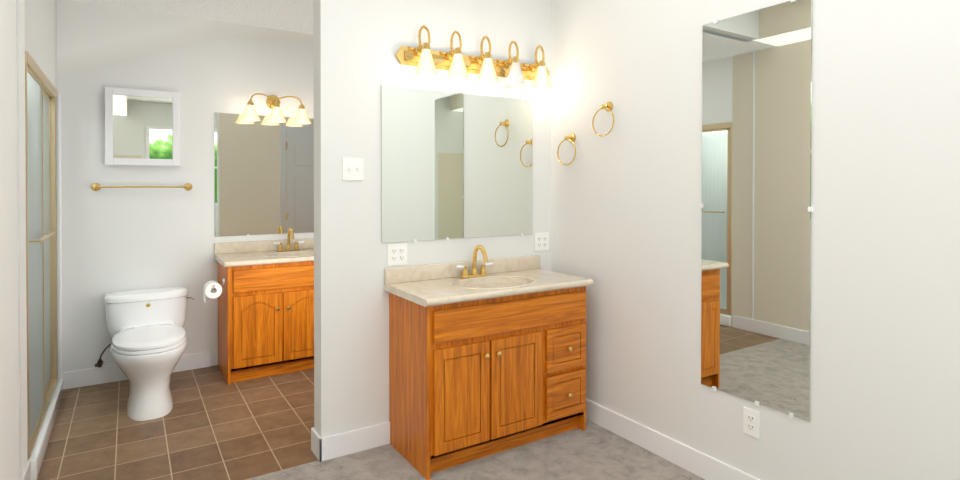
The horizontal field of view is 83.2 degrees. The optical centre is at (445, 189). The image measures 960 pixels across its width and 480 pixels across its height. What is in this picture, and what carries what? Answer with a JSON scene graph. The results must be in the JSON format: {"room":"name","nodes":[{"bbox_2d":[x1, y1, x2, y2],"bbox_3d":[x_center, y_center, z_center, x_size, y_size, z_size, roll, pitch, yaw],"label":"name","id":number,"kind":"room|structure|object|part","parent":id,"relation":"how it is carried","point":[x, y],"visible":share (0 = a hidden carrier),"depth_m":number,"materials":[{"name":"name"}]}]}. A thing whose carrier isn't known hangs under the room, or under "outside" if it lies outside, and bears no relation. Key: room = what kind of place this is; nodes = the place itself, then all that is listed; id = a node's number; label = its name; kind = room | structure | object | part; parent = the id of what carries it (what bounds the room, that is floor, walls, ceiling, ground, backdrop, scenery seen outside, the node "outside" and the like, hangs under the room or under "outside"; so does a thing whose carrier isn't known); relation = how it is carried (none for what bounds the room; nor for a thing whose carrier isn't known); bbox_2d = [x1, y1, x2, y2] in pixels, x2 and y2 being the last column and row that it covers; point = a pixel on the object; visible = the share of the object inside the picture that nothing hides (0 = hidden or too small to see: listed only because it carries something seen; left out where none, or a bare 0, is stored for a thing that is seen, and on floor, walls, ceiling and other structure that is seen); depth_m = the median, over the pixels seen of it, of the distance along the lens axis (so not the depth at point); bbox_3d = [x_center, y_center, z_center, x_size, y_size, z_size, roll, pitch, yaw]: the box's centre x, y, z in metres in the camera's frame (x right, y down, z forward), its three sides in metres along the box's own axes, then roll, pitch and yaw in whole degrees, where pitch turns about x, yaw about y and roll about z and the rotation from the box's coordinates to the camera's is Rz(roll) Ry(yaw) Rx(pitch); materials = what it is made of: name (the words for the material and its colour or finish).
{"room":"bathroom","nodes":[
{"label":"bathroom","id":0,"kind":"room"},
{"bbox_2d":[0,0,57,479],"bbox_3d":[-2.173,0.038,2.783,0.100,2.670,2.000,0,1,-30],"label":"wall","id":1,"kind":"structure","parent":0,"point":[9,413],"depth_m":2.25,"materials":[{"name":"white paint"}]},
{"bbox_2d":[16,0,21,479],"bbox_3d":[-1.842,0.042,2.325,0.006,2.670,0.015,0,1,-30],"label":"door frame","id":2,"kind":"structure","parent":1,"relation":"attached to","point":[18,201],"depth_m":2.32,"materials":[{"name":"white"}]},
{"bbox_2d":[25,51,57,459],"bbox_3d":[-2.257,0.306,3.020,0.113,1.910,1.190,0,1,-30],"label":"shower door frame","id":3,"kind":"object","parent":1,"relation":"attached to","point":[41,219],"visible":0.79,"depth_m":2.93,"materials":[{"name":"gold metal"}]},
{"bbox_2d":[28,380,62,479],"bbox_3d":[-2.287,1.316,3.022,0.135,0.110,1.210,0,1,-30],"label":"sill","id":4,"kind":"structure","parent":1,"relation":"attached to","point":[36,458],"depth_m":2.86,"materials":[{"name":"white ceramic"}]},
{"bbox_2d":[56,93,62,380],"bbox_3d":[-2.550,0.366,3.556,0.030,2.000,0.030,0,1,-30],"label":"trim","id":5,"kind":"structure","parent":1,"relation":"attached to","point":[59,240],"depth_m":3.54,"materials":[{"name":"white paint"}]},
{"bbox_2d":[37,365,318,479],"bbox_3d":[-0.960,1.390,3.667,2.876,0.050,1.925,0,1,-30],"label":"floor","id":6,"kind":"structure","parent":0,"point":[212,424],"depth_m":3.05,"materials":[{"name":"brown tile"}]},
{"bbox_2d":[95,286,193,420],"bbox_3d":[-1.962,1.040,3.541,0.612,0.653,0.898,0,1,-30],"label":"toilet","id":7,"kind":"object","parent":6,"relation":"on","point":[147,332],"visible":1,"depth_m":3.35,"materials":[{"name":"white ceramic"}]},
{"bbox_2d":[214,248,313,384],"bbox_3d":[-1.105,0.927,4.260,1.270,0.867,0.543,0,1,-30],"label":"bathroom vanity","id":8,"kind":"object","parent":6,"relation":"on","point":[265,312],"depth_m":3.91,"materials":[{"name":"brown wood"}]},
{"bbox_2d":[203,278,224,301],"bbox_3d":[-1.631,0.708,3.807,0.141,0.142,0.167,0,1,-30],"label":"toilet paper holder","id":9,"kind":"object","parent":8,"relation":"attached to","point":[216,292],"visible":1,"depth_m":3.75,"materials":[{"name":"white paper"}]},
{"bbox_2d":[57,0,313,371],"bbox_3d":[-1.940,0.026,4.138,3.876,2.670,0.100,0,1,-30],"label":"wall","id":10,"kind":"structure","parent":0,"point":[117,239],"depth_m":3.95,"materials":[{"name":"white paint"}]},
{"bbox_2d":[63,351,209,389],"bbox_3d":[-2.224,1.304,3.916,0.950,0.118,0.014,0,1,-30],"label":"baseboard","id":11,"kind":"structure","parent":10,"relation":"attached to","point":[91,376],"depth_m":3.81,"materials":[{"name":"white"}]},
{"bbox_2d":[91,183,191,190],"bbox_3d":[-2.180,-0.022,3.894,0.645,0.060,0.074,0,1,-30],"label":"towel bar","id":12,"kind":"object","parent":10,"relation":"attached to","point":[98,186],"visible":1,"depth_m":3.85,"materials":[{"name":"gold metal"}]},
{"bbox_2d":[104,87,179,165],"bbox_3d":[-2.188,-0.449,3.902,0.473,0.545,0.046,0,1,-30],"label":"medicine cabinet mirror","id":13,"kind":"object","parent":10,"relation":"attached to","point":[142,127],"visible":0.98,"depth_m":3.88,"materials":[{"name":"white mirror"}]},
{"bbox_2d":[214,112,313,236],"bbox_3d":[-1.270,-0.121,4.466,1.195,0.982,0.010,0,1,-30],"label":"bathroom mirror","id":14,"kind":"object","parent":10,"relation":"attached to","point":[264,174],"visible":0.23,"depth_m":4.34,"materials":[{"name":"clear glass"}]},
{"bbox_2d":[214,238,313,251],"bbox_3d":[-1.238,0.449,4.481,1.270,0.085,0.020,0,1,-30],"label":"backsplash","id":15,"kind":"structure","parent":10,"relation":"attached to","point":[245,246],"depth_m":4.31,"materials":[{"name":"beige stone"}]},
{"bbox_2d":[240,93,310,123],"bbox_3d":[-1.354,-0.658,4.305,0.550,0.230,0.194,0,1,-30],"label":"sconce","id":16,"kind":"object","parent":10,"relation":"attached to","point":[276,114],"visible":1,"depth_m":4.27,"materials":[{"name":"white glass"}]},
{"bbox_3d":[-1.516,-0.602,4.185,0.150,0.120,0.150,0,1,-30],"label":"lamp shade","id":17,"kind":"part","parent":16,"relation":"part of","materials":[{"name":"white glass"}]},
{"bbox_3d":[-1.343,-0.603,4.287,0.150,0.120,0.150,0,1,-30],"label":"lamp shade","id":18,"kind":"part","parent":16,"relation":"part of","materials":[{"name":"white glass"}]},
{"bbox_3d":[-1.171,-0.604,4.388,0.150,0.120,0.150,0,1,-30],"label":"lamp shade","id":19,"kind":"part","parent":16,"relation":"part of","materials":[{"name":"white glass"}]},
{"bbox_2d":[76,0,312,33],"bbox_3d":[-1.490,-1.342,3.363,4.076,0.080,1.872,0,1,-30],"label":"ceiling","id":20,"kind":"structure","parent":0,"point":[292,15],"depth_m":3.92,"materials":[{"name":"white paint"}]},
{"bbox_2d":[313,0,551,437],"bbox_3d":[-0.004,-0.105,3.163,1.526,2.950,0.122,0,1,-30],"label":"wall","id":21,"kind":"structure","parent":0,"point":[357,44],"depth_m":2.86,"materials":[{"name":"white paint"}]},
{"bbox_2d":[311,427,321,461],"bbox_3d":[-0.667,1.314,2.785,0.014,0.118,0.150,0,1,-30],"label":"baseboard","id":22,"kind":"structure","parent":21,"relation":"attached to","point":[316,446],"depth_m":2.76,"materials":[{"name":"white"}]},
{"bbox_2d":[342,158,363,180],"bbox_3d":[-0.480,-0.107,2.803,0.116,0.117,0.016,0,1,-30],"label":"switch plate","id":23,"kind":"object","parent":21,"relation":"attached to","point":[352,169],"visible":1,"depth_m":2.80,"materials":[{"name":"white plastic"}]},
{"bbox_2d":[319,421,389,460],"bbox_3d":[0.019,1.311,3.109,1.526,0.118,0.014,0,1,-30],"label":"baseboard","id":24,"kind":"structure","parent":21,"relation":"attached to","point":[352,441],"depth_m":2.81,"materials":[{"name":"white wood"}]},
{"bbox_2d":[388,243,406,265],"bbox_3d":[-0.262,0.351,2.939,0.118,0.117,0.008,0,1,-30],"label":"electrical outlet","id":25,"kind":"object","parent":21,"relation":"attached to","point":[397,254],"visible":1,"depth_m":2.94,"materials":[{"name":"white plastic"}]},
{"bbox_2d":[381,85,532,242],"bbox_3d":[0.103,-0.142,3.148,1.037,0.869,0.010,0,1,-30],"label":"vanity mirror","id":26,"kind":"object","parent":21,"relation":"attached to","point":[455,165],"visible":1,"depth_m":3.11,"materials":[{"name":"clear glass"}]},
{"bbox_2d":[395,25,552,90],"bbox_3d":[0.235,-0.756,3.130,1.090,0.278,0.165,0,1,-30],"label":"sconce","id":27,"kind":"object","parent":21,"relation":"attached to","point":[425,60],"visible":1,"depth_m":3.08,"materials":[{"name":"gold metal"}]},
{"bbox_3d":[-0.106,-0.685,2.911,0.132,0.140,0.132,0,1,-30],"label":"lamp shade","id":28,"kind":"part","parent":27,"relation":"part of","materials":[{"name":"white glass"}]},
{"bbox_3d":[0.069,-0.686,3.014,0.132,0.140,0.132,0,1,-30],"label":"lamp shade","id":29,"kind":"part","parent":27,"relation":"part of","materials":[{"name":"white glass"}]},
{"bbox_3d":[0.243,-0.687,3.117,0.132,0.140,0.132,0,1,-30],"label":"lamp shade","id":30,"kind":"part","parent":27,"relation":"part of","materials":[{"name":"white glass"}]},
{"bbox_3d":[0.418,-0.688,3.219,0.132,0.140,0.132,0,1,-30],"label":"lamp shade","id":31,"kind":"part","parent":27,"relation":"part of","materials":[{"name":"white glass"}]},
{"bbox_3d":[0.593,-0.689,3.322,0.132,0.140,0.132,0,1,-30],"label":"lamp shade","id":32,"kind":"part","parent":27,"relation":"part of","materials":[{"name":"white glass"}]},
{"bbox_2d":[535,232,548,250],"bbox_3d":[0.617,0.332,3.456,0.118,0.117,0.008,0,1,-30],"label":"electrical outlet","id":33,"kind":"object","parent":21,"relation":"attached to","point":[541,241],"visible":1,"depth_m":3.46,"materials":[{"name":"white plastic"}]},
{"bbox_2d":[247,419,704,479],"bbox_3d":[0.840,1.417,0.509,2.976,0.050,5.345,0,1,-30],"label":"floor carpet","id":34,"kind":"object","parent":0,"point":[593,451],"visible":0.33,"depth_m":2.69,"materials":[{"name":"grey carpet"}]},
{"bbox_2d":[384,245,592,479],"bbox_3d":[0.253,0.842,2.968,1.071,1.058,0.481,0,1,-30],"label":"bathroom vanity","id":35,"kind":"object","parent":34,"relation":"on","point":[487,356],"visible":1,"depth_m":2.78,"materials":[{"name":"brown wood"}]},
{"bbox_2d":[551,0,959,479],"bbox_3d":[1.591,-0.096,2.055,0.100,2.950,7.270,0,1,-30],"label":"wall","id":36,"kind":"structure","parent":0,"point":[626,217],"depth_m":2.15,"materials":[{"name":"white paint"}]},
{"bbox_2d":[557,133,575,165],"bbox_3d":[0.755,-0.251,3.313,0.063,0.202,0.164,0,1,-30],"label":"towel ring","id":37,"kind":"object","parent":36,"relation":"attached to","point":[571,137],"visible":1,"depth_m":3.31,"materials":[{"name":"gold metal"}]},
{"bbox_2d":[592,101,614,136],"bbox_3d":[0.904,-0.404,3.058,0.063,0.202,0.164,0,1,-30],"label":"towel ring","id":38,"kind":"object","parent":36,"relation":"attached to","point":[607,106],"visible":1,"depth_m":3.05,"materials":[{"name":"gold metal"}]},
{"bbox_2d":[586,399,759,479],"bbox_3d":[2.010,1.327,1.242,0.014,0.118,5.224,0,1,-30],"label":"baseboard","id":39,"kind":"structure","parent":36,"relation":"attached to","point":[691,460],"depth_m":2.75,"materials":[{"name":"white wood"}]},
{"bbox_2d":[743,407,759,438],"bbox_3d":[1.346,1.024,2.374,0.008,0.117,0.072,0,1,-30],"label":"electrical outlet","id":40,"kind":"object","parent":36,"relation":"attached to","point":[751,422],"visible":1,"depth_m":2.37,"materials":[{"name":"white plastic"}]},
{"bbox_2d":[699,0,813,420],"bbox_3d":[1.343,0.074,2.368,0.010,1.737,0.496,0,1,-30],"label":"mirror","id":41,"kind":"object","parent":36,"relation":"attached to","point":[756,207],"visible":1,"depth_m":2.34,"materials":[{"name":"clear glass"}]},
{"bbox_3d":[-0.381,0.064,-0.264,0.100,2.670,5.070,0,1,-30],"label":"wall","id":42,"kind":"structure","parent":0,"visible":0},
{"bbox_2d":[22,461,30,479],"bbox_3d":[-0.491,1.337,0.047,0.014,0.118,5.700,0,1,-30],"label":"baseboard","id":43,"kind":"structure","parent":42,"relation":"attached to","point":[26,474],"depth_m":2.45,"materials":[{"name":"white wood"}]}
]}

